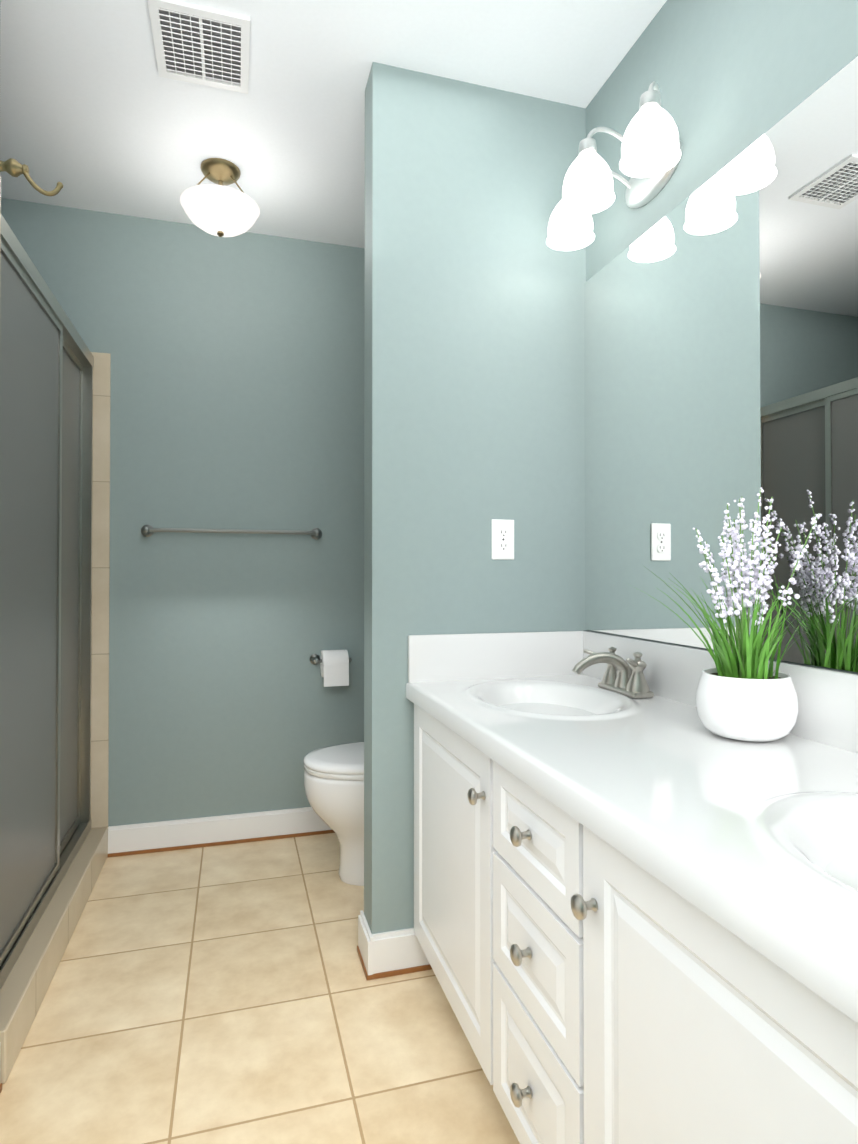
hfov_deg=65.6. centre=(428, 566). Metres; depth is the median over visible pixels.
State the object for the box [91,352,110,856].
tile trim
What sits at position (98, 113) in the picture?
ceiling
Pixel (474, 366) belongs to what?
wall
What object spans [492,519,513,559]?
electrical outlet
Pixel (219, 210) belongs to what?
ceiling light
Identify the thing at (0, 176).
tiled wall
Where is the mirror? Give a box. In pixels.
[584,56,857,671]
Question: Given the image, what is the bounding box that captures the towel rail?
[141,525,321,538]
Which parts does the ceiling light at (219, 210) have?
lamp shade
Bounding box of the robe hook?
[0,158,62,195]
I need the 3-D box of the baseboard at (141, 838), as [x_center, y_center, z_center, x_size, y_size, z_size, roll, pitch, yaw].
[-0.523,1.054,2.753,1.469,0.111,0.017,0,-1,-16]
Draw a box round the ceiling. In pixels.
[0,0,666,247]
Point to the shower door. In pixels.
(46, 416)
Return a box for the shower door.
[0,214,93,989]
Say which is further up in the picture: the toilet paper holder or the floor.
the toilet paper holder
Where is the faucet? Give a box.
[571,646,653,698]
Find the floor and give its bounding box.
[0,833,519,1143]
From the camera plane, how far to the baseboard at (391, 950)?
1.80 m
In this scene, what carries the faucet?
on the bathroom vanity
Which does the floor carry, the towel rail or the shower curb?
the shower curb
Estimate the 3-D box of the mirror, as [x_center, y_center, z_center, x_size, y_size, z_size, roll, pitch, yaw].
[0.729,-0.340,1.087,0.006,1.033,1.873,0,-1,-16]
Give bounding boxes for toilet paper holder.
[309,650,351,686]
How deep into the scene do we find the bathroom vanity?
0.95 m
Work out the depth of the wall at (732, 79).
1.47 m
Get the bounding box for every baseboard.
[108,807,334,856]
[357,910,424,963]
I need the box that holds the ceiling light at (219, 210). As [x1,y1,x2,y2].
[180,158,259,236]
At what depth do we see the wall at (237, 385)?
2.68 m
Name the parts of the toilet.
seat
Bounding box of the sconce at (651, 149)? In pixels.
[546,82,681,250]
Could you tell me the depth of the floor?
1.59 m
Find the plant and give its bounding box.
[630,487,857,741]
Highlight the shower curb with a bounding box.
[0,827,107,1083]
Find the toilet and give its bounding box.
[303,741,363,885]
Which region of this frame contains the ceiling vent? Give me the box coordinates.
[148,0,249,93]
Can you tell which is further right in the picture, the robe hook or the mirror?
the mirror
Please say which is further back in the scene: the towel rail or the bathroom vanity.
the towel rail
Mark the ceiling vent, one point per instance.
(201, 45)
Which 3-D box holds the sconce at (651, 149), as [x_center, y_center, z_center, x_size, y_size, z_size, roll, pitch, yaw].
[0.444,-0.986,1.639,0.249,0.189,0.490,0,-1,-16]
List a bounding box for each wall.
[0,176,0,258]
[1,198,364,826]
[364,62,586,933]
[585,0,857,673]
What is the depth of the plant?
1.18 m
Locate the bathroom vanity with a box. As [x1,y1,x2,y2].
[406,630,857,1143]
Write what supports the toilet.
on the floor

